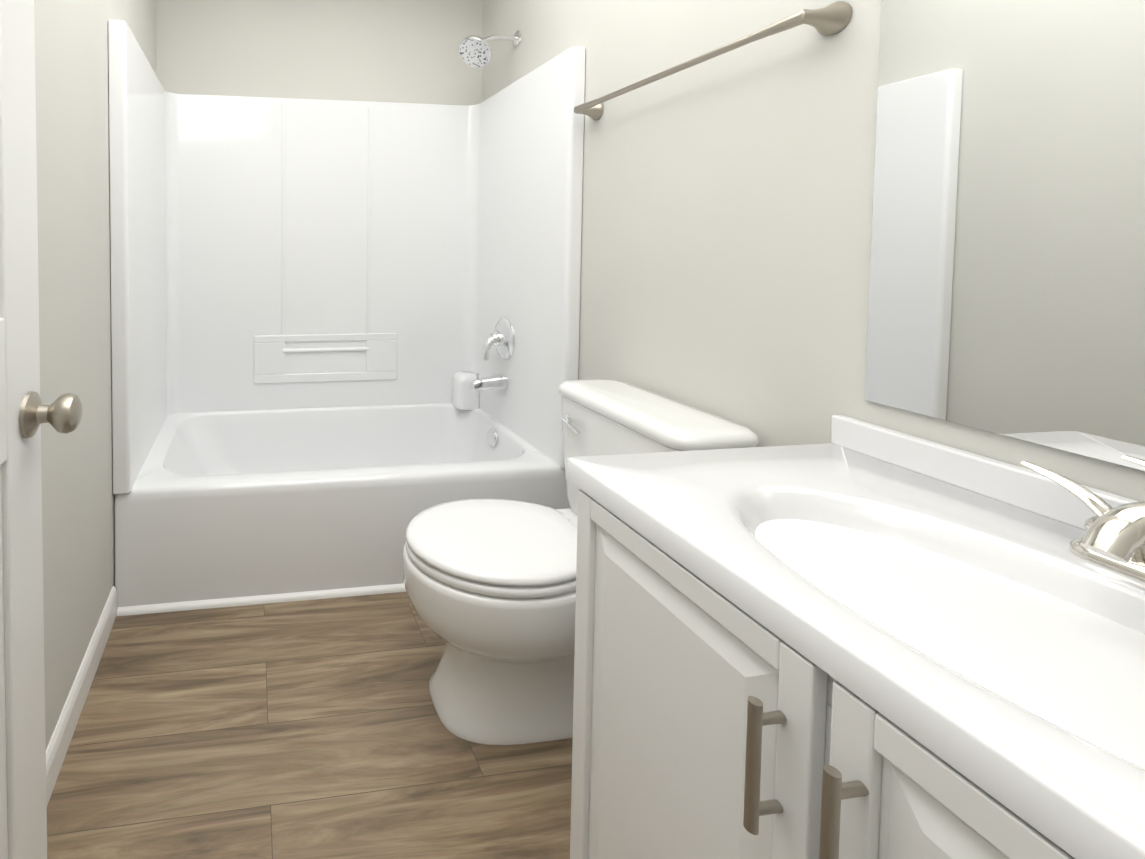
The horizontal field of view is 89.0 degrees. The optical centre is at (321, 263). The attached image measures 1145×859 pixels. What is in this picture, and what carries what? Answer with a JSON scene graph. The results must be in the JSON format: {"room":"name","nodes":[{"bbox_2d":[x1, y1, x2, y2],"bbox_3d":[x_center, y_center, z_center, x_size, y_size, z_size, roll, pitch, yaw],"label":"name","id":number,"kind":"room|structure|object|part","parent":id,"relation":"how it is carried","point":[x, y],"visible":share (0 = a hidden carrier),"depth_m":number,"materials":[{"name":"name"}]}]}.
{"room":"bathroom","nodes":[
{"label":"bathroom","id":0,"kind":"room"},
{"bbox_2d":[34,0,155,748],"bbox_3d":[-0.621,-0.132,1.090,0.100,2.440,2.757,0,2,-8],"label":"wall","id":1,"kind":"structure","parent":0,"point":[73,181],"depth_m":1.26,"materials":[{"name":"paint"}]},
{"bbox_2d":[0,0,82,858],"bbox_3d":[-0.398,0.092,0.447,0.158,2.018,0.762,0,2,-8],"label":"door","id":2,"kind":"structure","parent":1,"relation":"in","point":[25,413],"depth_m":0.76,"materials":[{"name":"white paint"}]},
{"bbox_3d":[-0.443,0.226,0.783,0.158,0.068,0.068,0,2,-8],"label":"knob","id":3,"kind":"part","parent":2,"relation":"part of","materials":[{"name":"silver metal"}]},
{"bbox_2d":[46,586,117,804],"bbox_3d":[-0.517,1.060,0.740,0.013,0.085,1.748,0,2,-8],"label":"baseboard","id":4,"kind":"structure","parent":1,"relation":"attached to","point":[60,741],"depth_m":1.25,"materials":[{"name":"white paint"}]},
{"bbox_2d":[47,592,572,858],"bbox_3d":[0.179,1.117,1.243,1.724,0.060,2.757,0,2,-8],"label":"floor","id":5,"kind":"structure","parent":0,"point":[311,729],"depth_m":1.16,"materials":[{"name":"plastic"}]},
{"bbox_2d":[108,20,585,607],"bbox_3d":[0.069,0.042,2.071,1.521,2.027,0.805,0,2,-8],"label":"shower","id":6,"kind":"object","parent":5,"relation":"on","point":[344,344],"visible":0.96,"depth_m":2.33,"materials":[{"name":"white plastic"}]},
{"bbox_2d":[117,583,405,615],"bbox_3d":[0.124,1.061,1.700,1.508,0.018,0.016,0,2,-8],"label":"baseboard","id":7,"kind":"structure","parent":6,"relation":"attached to","point":[243,601],"depth_m":1.65,"materials":[{"name":"white paint"}]},
{"bbox_2d":[283,347,368,352],"bbox_3d":[0.020,0.400,2.430,0.401,0.018,0.018,0,2,-8],"label":"grab bar","id":8,"kind":"object","parent":6,"relation":"in","point":[285,349],"depth_m":2.43,"materials":[{"name":"white plastic"}]},
{"bbox_2d":[470,372,507,390],"bbox_3d":[0.694,0.492,2.196,0.146,0.075,0.060,0,2,-8],"label":"tub spout","id":9,"kind":"object","parent":6,"relation":"in","point":[499,382],"depth_m":2.18,"materials":[{"name":"silver metal"}]},
{"bbox_2d":[487,428,497,446],"bbox_3d":[0.720,0.736,2.219,0.022,0.074,0.074,0,2,-8],"label":"overflow drain","id":10,"kind":"object","parent":6,"relation":"in","point":[492,435],"depth_m":2.20,"materials":[{"name":"silver metal"}]},
{"bbox_2d":[482,318,514,359],"bbox_3d":[0.717,0.315,2.192,0.101,0.172,0.172,0,2,-8],"label":"faucet","id":11,"kind":"object","parent":6,"relation":"in","point":[502,339],"depth_m":2.17,"materials":[{"name":"silver metal"}]},
{"bbox_2d":[403,379,759,744],"bbox_3d":[0.568,0.718,1.291,0.733,0.738,0.525,0,2,-8],"label":"toilet","id":12,"kind":"object","parent":5,"relation":"on","point":[490,586],"visible":0.67,"depth_m":1.21,"materials":[{"name":"white ceramic"}]},
{"bbox_3d":[0.421,0.696,1.292,0.430,0.020,0.364,0,2,-8],"label":"seat","id":13,"kind":"part","parent":12,"relation":"part of","materials":[{"name":"white plastic"}]},
{"bbox_3d":[0.435,0.681,1.293,0.458,0.050,0.360,0,2,-8],"label":"lid","id":14,"kind":"part","parent":12,"relation":"part of","materials":[{"name":"white plastic"}]},
{"bbox_3d":[0.691,0.442,1.454,0.027,0.031,0.090,0,2,-8],"label":"handle","id":15,"kind":"part","parent":12,"relation":"part of","materials":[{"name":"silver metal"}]},
{"bbox_2d":[565,415,1144,858],"bbox_3d":[0.737,0.683,0.549,0.595,0.862,0.840,0,2,-8],"label":"bathroom vanity","id":16,"kind":"object","parent":5,"relation":"on","point":[855,639],"visible":0.98,"depth_m":0.60,"materials":[{"name":"white paint"}]},
{"bbox_3d":[0.463,0.716,0.711,0.018,0.659,0.375,0,2,-8],"label":"door","id":17,"kind":"part","parent":16,"relation":"part of","materials":[{"name":"white paint"}]},
{"bbox_3d":[0.458,0.516,0.542,0.039,0.136,0.012,0,2,-8],"label":"handle","id":18,"kind":"part","parent":16,"relation":"part of","materials":[{"name":"silver metal"}]},
{"bbox_3d":[0.467,0.519,0.471,0.039,0.136,0.012,0,2,-8],"label":"handle","id":19,"kind":"part","parent":16,"relation":"part of","materials":[{"name":"silver metal"}]},
{"bbox_3d":[0.514,0.730,0.324,0.018,0.659,0.375,0,2,-8],"label":"door","id":20,"kind":"part","parent":16,"relation":"part of","materials":[{"name":"white paint"}]},
{"bbox_2d":[1020,461,1144,582],"bbox_3d":[0.882,0.302,0.554,0.164,0.100,0.268,0,2,-8],"label":"faucet","id":21,"kind":"object","parent":16,"relation":"on","point":[1111,549],"depth_m":0.60,"materials":[{"name":"silver metal"}]},
{"bbox_2d":[156,0,482,104],"bbox_3d":[0.009,-0.181,2.513,1.524,2.440,0.100,0,2,-8],"label":"wall","id":22,"kind":"structure","parent":0,"point":[399,51],"depth_m":2.43,"materials":[{"name":"paint"}]},
{"bbox_2d":[482,0,1144,501],"bbox_3d":[0.989,-0.133,1.304,0.100,2.440,2.757,0,2,-8],"label":"wall","id":23,"kind":"structure","parent":0,"point":[726,224],"depth_m":1.21,"materials":[{"name":"paint"}]},
{"bbox_2d":[574,1,851,119],"bbox_3d":[0.892,-0.479,1.339,0.079,0.060,0.753,0,2,-8],"label":"towel rail","id":24,"kind":"object","parent":23,"relation":"attached to","point":[832,19],"visible":1,"depth_m":1.06,"materials":[{"name":"silver metal"}]},
{"bbox_2d":[865,0,1144,470],"bbox_3d":[1.036,-0.242,0.538,0.006,1.005,0.788,0,2,-8],"label":"mirror","id":25,"kind":"object","parent":23,"relation":"attached to","point":[1007,284],"visible":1,"depth_m":0.76,"materials":[{"name":"clear glass"}]}
]}

